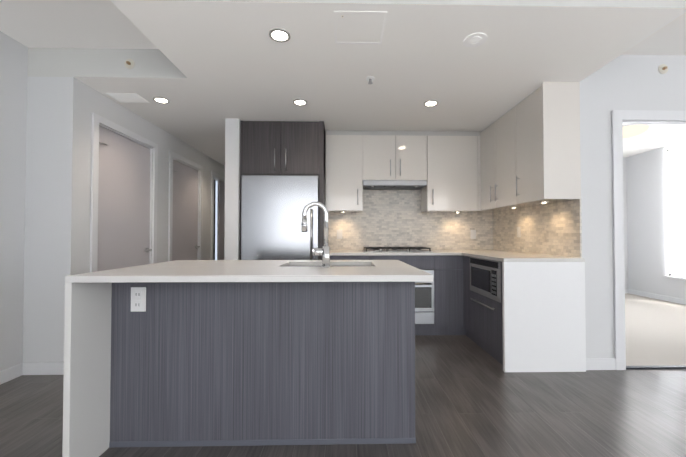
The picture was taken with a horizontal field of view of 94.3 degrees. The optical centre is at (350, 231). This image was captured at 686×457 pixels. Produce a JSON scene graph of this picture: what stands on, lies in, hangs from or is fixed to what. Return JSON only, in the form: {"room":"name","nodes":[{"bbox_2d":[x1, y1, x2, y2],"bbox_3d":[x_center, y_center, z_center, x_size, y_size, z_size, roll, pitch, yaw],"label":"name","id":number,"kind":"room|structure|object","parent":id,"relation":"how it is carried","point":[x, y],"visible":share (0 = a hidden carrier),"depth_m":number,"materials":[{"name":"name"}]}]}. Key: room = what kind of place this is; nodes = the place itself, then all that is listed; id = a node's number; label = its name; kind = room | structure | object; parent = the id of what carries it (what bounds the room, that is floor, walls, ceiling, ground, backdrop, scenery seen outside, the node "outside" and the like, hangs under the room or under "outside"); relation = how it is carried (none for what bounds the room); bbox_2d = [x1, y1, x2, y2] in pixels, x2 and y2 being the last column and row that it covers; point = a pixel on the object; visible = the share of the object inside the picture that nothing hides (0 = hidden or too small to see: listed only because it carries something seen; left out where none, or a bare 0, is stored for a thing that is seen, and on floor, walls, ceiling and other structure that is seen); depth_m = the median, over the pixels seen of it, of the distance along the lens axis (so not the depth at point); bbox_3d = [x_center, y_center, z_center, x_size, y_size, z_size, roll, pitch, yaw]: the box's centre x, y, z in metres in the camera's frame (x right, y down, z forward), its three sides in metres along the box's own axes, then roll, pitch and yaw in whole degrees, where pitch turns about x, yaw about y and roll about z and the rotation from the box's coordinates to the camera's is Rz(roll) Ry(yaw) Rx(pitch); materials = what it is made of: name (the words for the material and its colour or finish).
{"room":"kitchen","nodes":[
{"label":"kitchen","id":0,"kind":"room"},
{"bbox_2d":[0,31,224,370],"bbox_3d":[-2.444,-0.191,1.450,0.463,2.610,10.100,0,-1,-1],"label":"wall","id":1,"kind":"structure","parent":0,"point":[41,139],"depth_m":2.54,"materials":[{"name":"white paint"}]},
{"bbox_2d":[0,363,22,384],"bbox_3d":[-2.528,1.034,-0.553,0.014,0.095,6.140,0,-1,-1],"label":"baseboard","id":2,"kind":"structure","parent":1,"relation":"attached to","point":[6,375],"depth_m":2.42,"materials":[{"name":"white paint"}]},
{"bbox_2d":[22,362,63,374],"bbox_3d":[-2.394,1.084,2.515,0.347,0.095,0.017,0,-1,-1],"label":"baseboard","id":3,"kind":"structure","parent":1,"relation":"attached to","point":[39,368],"depth_m":2.51,"materials":[{"name":"white paint"}]},
{"bbox_2d":[90,113,157,271],"bbox_3d":[-2.282,0.063,3.197,0.166,2.160,0.945,0,-1,-1],"label":"hall door","id":4,"kind":"structure","parent":1,"relation":"in","point":[123,200],"depth_m":3.14,"materials":[{"name":"white paint"}]},
{"bbox_2d":[168,151,202,260],"bbox_3d":[-2.306,0.083,4.389,0.166,2.160,0.910,0,-1,-1],"label":"hall door","id":5,"kind":"structure","parent":1,"relation":"in","point":[185,218],"depth_m":4.37,"materials":[{"name":"white paint"}]},
{"bbox_2d":[211,171,224,259],"bbox_3d":[-2.332,0.104,5.643,0.166,2.160,0.910,0,-1,-1],"label":"hall door","id":6,"kind":"structure","parent":1,"relation":"in","point":[218,178],"depth_m":5.60,"materials":[{"name":"white paint"}]},
{"bbox_2d":[224,118,240,259],"bbox_3d":[-1.325,-0.015,4.981,0.148,2.375,3.080,0,-1,-1],"label":"wall","id":7,"kind":"structure","parent":0,"point":[232,194],"depth_m":3.45,"materials":[{"name":"white paint"}]},
{"bbox_2d":[0,335,685,456],"bbox_3d":[1.825,1.167,1.615,9.007,0.100,10.500,0,-1,-1],"label":"floor","id":8,"kind":"structure","parent":0,"point":[473,399],"depth_m":1.94,"materials":[{"name":"brown wood"}]},
{"bbox_2d":[62,260,432,456],"bbox_3d":[-0.460,0.664,1.904,1.650,0.915,0.955,0,-1,-1],"label":"kitchen island","id":9,"kind":"object","parent":8,"relation":"on","point":[180,353],"visible":1,"depth_m":1.67,"materials":[{"name":"grey wood"}]},
{"bbox_2d":[301,202,330,267],"bbox_3d":[-0.198,0.017,1.786,0.170,0.374,0.114,0,-1,-1],"label":"faucet","id":10,"kind":"object","parent":9,"relation":"on","point":[324,251],"visible":1,"depth_m":1.80,"materials":[{"name":"silver metal"}]},
{"bbox_2d":[241,175,318,259],"bbox_3d":[-0.779,0.271,3.734,0.832,1.762,0.706,0,-1,-1],"label":"refrigerator","id":11,"kind":"object","parent":8,"relation":"on","point":[272,207],"visible":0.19,"depth_m":3.45,"materials":[{"name":"grey metal"}]},
{"bbox_2d":[240,121,325,259],"bbox_3d":[-0.766,-0.031,3.784,0.916,2.367,0.652,0,-1,-1],"label":"tall cabinet","id":12,"kind":"object","parent":8,"relation":"on","point":[282,147],"visible":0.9,"depth_m":3.51,"materials":[{"name":"brown wood"}]},
{"bbox_2d":[330,254,369,259],"bbox_3d":[-0.062,0.711,3.794,0.491,0.886,0.638,0,-1,-1],"label":"base cabinet","id":13,"kind":"object","parent":8,"relation":"on","point":[332,256],"depth_m":3.48,"materials":[{"name":"laminate"}]},
{"bbox_2d":[370,254,433,269],"bbox_3d":[0.546,0.347,3.812,0.724,0.159,0.638,0,-1,-1],"label":"base cabinet","id":14,"kind":"object","parent":8,"relation":"on","point":[420,261],"depth_m":3.50,"materials":[{"name":"laminate"}]},
{"bbox_2d":[415,269,433,323],"bbox_3d":[0.548,0.721,3.701,0.716,0.587,0.571,0,-1,-1],"label":"built-in oven","id":15,"kind":"object","parent":14,"relation":"in","point":[424,302],"visible":0.35,"depth_m":3.47,"materials":[{"name":"grey metal"}]},
{"bbox_2d":[422,254,461,334],"bbox_3d":[1.069,0.711,3.817,0.324,0.886,0.638,0,-1,-1],"label":"base cabinet","id":16,"kind":"object","parent":8,"relation":"on","point":[447,267],"depth_m":3.50,"materials":[{"name":"laminate"}]},
{"bbox_2d":[330,250,517,253],"bbox_3d":[0.783,0.253,3.806,2.180,0.030,0.663,0,-1,-1],"label":"countertop","id":17,"kind":"structure","parent":16,"relation":"on","point":[331,251],"depth_m":3.51,"materials":[{"name":"white stone"}]},
{"bbox_2d":[362,247,432,251],"bbox_3d":[0.531,0.215,3.822,0.775,0.046,0.495,0,-1,-1],"label":"gas cooktop","id":18,"kind":"object","parent":17,"relation":"in","point":[394,249],"visible":1,"depth_m":3.61,"materials":[{"name":"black metal"}]},
{"bbox_2d":[466,254,584,261],"bbox_3d":[1.556,0.240,3.033,0.665,0.030,0.915,0,-1,-1],"label":"countertop","id":19,"kind":"structure","parent":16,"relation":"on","point":[496,257],"depth_m":2.67,"materials":[{"name":"white stone"}]},
{"bbox_2d":[462,254,533,337],"bbox_3d":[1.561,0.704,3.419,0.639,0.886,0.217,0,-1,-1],"label":"base cabinet","id":20,"kind":"object","parent":8,"relation":"on","point":[514,275],"depth_m":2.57,"materials":[{"name":"laminate"}]},
{"bbox_2d":[470,290,581,369],"bbox_3d":[1.570,0.872,2.985,0.639,0.536,0.646,0,-1,-1],"label":"base cabinet","id":21,"kind":"object","parent":8,"relation":"on","point":[534,320],"depth_m":2.57,"materials":[{"name":"laminate"}]},
{"bbox_2d":[470,257,500,302],"bbox_3d":[1.465,0.431,2.990,0.472,0.342,0.640,0,-1,-1],"label":"microwave","id":22,"kind":"object","parent":21,"relation":"in","point":[485,277],"visible":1,"depth_m":2.90,"materials":[{"name":"grey metal"}]},
{"bbox_2d":[625,293,685,368],"bbox_3d":[3.648,1.155,4.333,3.330,0.014,3.380,0,-1,-1],"label":"carpet floor","id":23,"kind":"structure","parent":8,"relation":"on","point":[655,333],"depth_m":3.54,"materials":[{"name":"beige carpet"}]},
{"bbox_2d":[0,0,685,165],"bbox_3d":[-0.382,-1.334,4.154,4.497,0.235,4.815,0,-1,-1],"label":"ceiling","id":24,"kind":"structure","parent":0,"point":[206,68],"depth_m":2.36,"materials":[{"name":"white paint"}]},
{"bbox_2d":[105,93,148,102],"bbox_3d":[-2.064,-1.232,2.945,0.270,0.009,0.200,0,-1,-1],"label":"ceiling vent","id":25,"kind":"object","parent":24,"relation":"in","point":[128,98],"visible":1,"depth_m":2.92,"materials":[{"name":"white metal"}]},
{"bbox_2d":[124,59,134,68],"bbox_3d":[-1.788,-1.353,2.558,0.080,0.080,0.029,0,-1,-1],"label":"sprinkler","id":26,"kind":"object","parent":24,"relation":"attached to","point":[129,63],"visible":1,"depth_m":2.56,"materials":[{"name":"white metal"}]},
{"bbox_2d":[153,97,169,103],"bbox_3d":[-1.784,-1.232,2.991,0.136,0.006,0.136,0,-1,-1],"label":"recessed light","id":27,"kind":"object","parent":24,"relation":"in","point":[161,100],"visible":1,"depth_m":2.99,"materials":[{"name":"grey"}]},
{"bbox_2d":[269,28,290,41],"bbox_3d":[-0.455,-1.248,2.028,0.136,0.006,0.136,0,-1,-1],"label":"recessed light","id":28,"kind":"object","parent":24,"relation":"in","point":[279,35],"visible":1,"depth_m":2.02,"materials":[{"name":"grey"}]},
{"bbox_2d":[293,99,306,105],"bbox_3d":[-0.485,-1.231,3.038,0.136,0.006,0.136,0,-1,-1],"label":"recessed light","id":29,"kind":"object","parent":24,"relation":"in","point":[300,102],"visible":1,"depth_m":3.03,"materials":[{"name":"grey"}]},
{"bbox_2d":[334,11,386,43],"bbox_3d":[0.051,-1.250,1.963,0.305,0.004,0.297,0,-1,-1],"label":"ceiling access panel","id":30,"kind":"object","parent":24,"relation":"attached to","point":[365,27],"visible":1,"depth_m":1.94,"materials":[{"name":"white"}]},
{"bbox_2d":[366,76,374,83],"bbox_3d":[0.157,-1.221,2.580,0.068,0.042,0.068,0,-1,-1],"label":"sprinkler","id":31,"kind":"object","parent":24,"relation":"attached to","point":[370,79],"visible":1,"depth_m":2.57,"materials":[{"name":"white metal"}]},
{"bbox_2d":[424,100,437,106],"bbox_3d":[0.769,-1.231,3.063,0.136,0.006,0.136,0,-1,-1],"label":"recessed light","id":32,"kind":"object","parent":24,"relation":"in","point":[430,103],"visible":1,"depth_m":3.06,"materials":[{"name":"grey"}]},
{"bbox_2d":[463,32,486,46],"bbox_3d":[0.808,-1.244,2.074,0.144,0.012,0.144,0,-1,-1],"label":"smoke detector","id":33,"kind":"object","parent":24,"relation":"in","point":[474,39],"visible":1,"depth_m":2.06,"materials":[{"name":"white plastic"}]},
{"bbox_2d":[622,124,650,138],"bbox_3d":[3.900,-1.391,4.511,0.510,0.109,0.510,0,-1,-1],"label":"bedroom ceiling light","id":34,"kind":"object","parent":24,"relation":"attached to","point":[631,130],"visible":0.46,"depth_m":4.34,"materials":[{"name":"white paint"}]},
{"bbox_2d":[623,157,626,288],"bbox_3d":[3.662,-0.114,6.096,3.430,2.610,0.100,0,-1,-1],"label":"wall","id":35,"kind":"structure","parent":0,"point":[624,158],"depth_m":6.08,"materials":[{"name":"white paint"}]},
{"bbox_2d":[580,55,685,357],"bbox_3d":[4.052,-0.170,2.700,4.310,2.610,0.055,0,-1,-1],"label":"wall","id":36,"kind":"structure","parent":0,"point":[630,82],"depth_m":2.64,"materials":[{"name":"white paint"}]},
{"bbox_2d":[586,358,615,369],"bbox_3d":[2.031,1.086,2.604,0.264,0.095,0.014,0,-1,-1],"label":"baseboard","id":37,"kind":"structure","parent":36,"relation":"attached to","point":[591,363],"depth_m":2.60,"materials":[{"name":"white paint"}]},
{"bbox_2d":[611,110,685,369],"bbox_3d":[2.654,0.066,2.659,0.982,2.137,0.073,0,-1,-1],"label":"door frame","id":38,"kind":"structure","parent":36,"relation":"attached to","point":[619,118],"depth_m":2.62,"materials":[{"name":"white paint"}]},
{"bbox_2d":[658,64,667,73],"bbox_3d":[2.608,-1.356,2.648,0.080,0.080,0.029,0,-1,-1],"label":"sprinkler","id":39,"kind":"object","parent":36,"relation":"attached to","point":[662,68],"visible":1,"depth_m":2.66,"materials":[{"name":"white metal"}]},
{"bbox_2d":[627,141,685,298],"bbox_3d":[5.363,-0.142,4.405,0.100,2.610,3.300,0,-1,-1],"label":"wall","id":40,"kind":"structure","parent":0,"point":[645,223],"depth_m":5.64,"materials":[{"name":"white paint"}]},
{"bbox_2d":[628,289,685,304],"bbox_3d":[5.306,1.109,4.376,0.014,0.083,3.285,0,-1,-1],"label":"baseboard","id":41,"kind":"structure","parent":40,"relation":"attached to","point":[656,296],"depth_m":5.46,"materials":[{"name":"white paint"}]},
{"bbox_2d":[663,144,685,279],"bbox_3d":[5.319,-0.318,4.317,0.130,2.140,2.070,0,-1,-1],"label":"bedroom window","id":42,"kind":"structure","parent":40,"relation":"in","point":[671,218],"depth_m":5.27,"materials":[{"name":"white paint"}]},
{"bbox_3d":[0.376,-0.028,4.186,3.220,2.375,0.100,0,-1,-1],"label":"wall","id":43,"kind":"structure","parent":0,"visible":0},
{"bbox_2d":[325,130,364,212],"bbox_3d":[-0.087,-0.731,3.972,0.447,0.974,0.328,0,-1,-1],"label":"upper cabinet","id":44,"kind":"object","parent":43,"relation":"attached to","point":[345,149],"depth_m":3.81,"materials":[{"name":"white paint"}]},
{"bbox_2d":[340,202,547,212],"bbox_3d":[0.819,-0.249,3.418,1.883,0.008,1.208,0,-1,-1],"label":"spotlights","id":45,"kind":"object","parent":44,"relation":"attached to","point":[460,212],"visible":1,"depth_m":3.37,"materials":[{"name":"silver metal"}]},
{"bbox_2d":[365,131,428,181],"bbox_3d":[0.525,-0.915,3.988,0.777,0.606,0.328,0,-1,-1],"label":"upper cabinet","id":46,"kind":"object","parent":43,"relation":"attached to","point":[389,155],"depth_m":3.82,"materials":[{"name":"white paint"}]},
{"bbox_2d":[363,180,426,189],"bbox_3d":[0.525,-0.574,3.970,0.771,0.072,0.328,0,-1,-1],"label":"range hood","id":47,"kind":"object","parent":46,"relation":"attached to","point":[394,184],"visible":0.92,"depth_m":3.82,"materials":[{"name":"silver metal"}]},
{"bbox_2d":[328,190,491,249],"bbox_3d":[0.777,-0.149,4.140,2.180,0.783,0.012,0,-1,-1],"label":"tile backsplash","id":48,"kind":"structure","parent":43,"relation":"attached to","point":[390,218],"depth_m":4.13,"materials":[{"name":"tile"}]},
{"bbox_2d":[337,230,341,238],"bbox_3d":[-0.149,0.038,4.107,0.072,0.118,0.009,0,-1,-1],"label":"outlet","id":49,"kind":"object","parent":48,"relation":"attached to","point":[339,234],"depth_m":4.10,"materials":[{"name":"white plastic"}]},
{"bbox_2d":[470,230,475,238],"bbox_3d":[1.592,0.039,4.142,0.072,0.118,0.009,0,-1,-1],"label":"outlet","id":50,"kind":"object","parent":48,"relation":"attached to","point":[473,232],"depth_m":4.14,"materials":[{"name":"white plastic"}]},
{"bbox_2d":[421,131,476,212],"bbox_3d":[1.237,-0.730,3.999,0.647,0.974,0.328,0,-1,-1],"label":"upper cabinet","id":51,"kind":"object","parent":43,"relation":"attached to","point":[451,187],"depth_m":3.83,"materials":[{"name":"white paint"}]},
{"bbox_2d":[477,123,508,212],"bbox_3d":[1.706,-0.736,3.668,0.340,0.974,0.393,0,-1,-1],"label":"upper cabinet","id":52,"kind":"object","parent":43,"relation":"attached to","point":[485,137],"depth_m":3.73,"materials":[{"name":"white paint"}]},
{"bbox_2d":[493,108,533,209],"bbox_3d":[1.730,-0.743,3.264,0.309,0.974,0.416,0,-1,-1],"label":"upper cabinet","id":53,"kind":"object","parent":43,"relation":"attached to","point":[503,126],"depth_m":3.29,"materials":[{"name":"white paint"}]},
{"bbox_2d":[492,199,581,257],"bbox_3d":[1.876,-0.011,3.385,0.012,0.483,1.530,0,-1,-1],"label":"tile backsplash","id":54,"kind":"structure","parent":43,"relation":"attached to","point":[555,229],"depth_m":3.12,"materials":[{"name":"tile"}]},
{"bbox_2d":[517,227,520,236],"bbox_3d":[1.862,0.009,3.535,0.009,0.118,0.072,0,-1,-1],"label":"outlet","id":55,"kind":"object","parent":54,"relation":"attached to","point":[518,228],"depth_m":3.52,"materials":[{"name":"white plastic"}]},
{"bbox_2d":[513,82,580,205],"bbox_3d":[1.738,-0.750,2.843,0.309,0.974,0.427,0,-1,-1],"label":"upper cabinet","id":56,"kind":"object","parent":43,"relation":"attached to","point":[524,153],"depth_m":2.64,"materials":[{"name":"white paint"}]},
{"label":"outside","id":57,"kind":"structure","parent":0,"visible":0},
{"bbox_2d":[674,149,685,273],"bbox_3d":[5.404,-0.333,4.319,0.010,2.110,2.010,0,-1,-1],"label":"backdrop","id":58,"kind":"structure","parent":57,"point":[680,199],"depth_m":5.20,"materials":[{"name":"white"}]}
]}

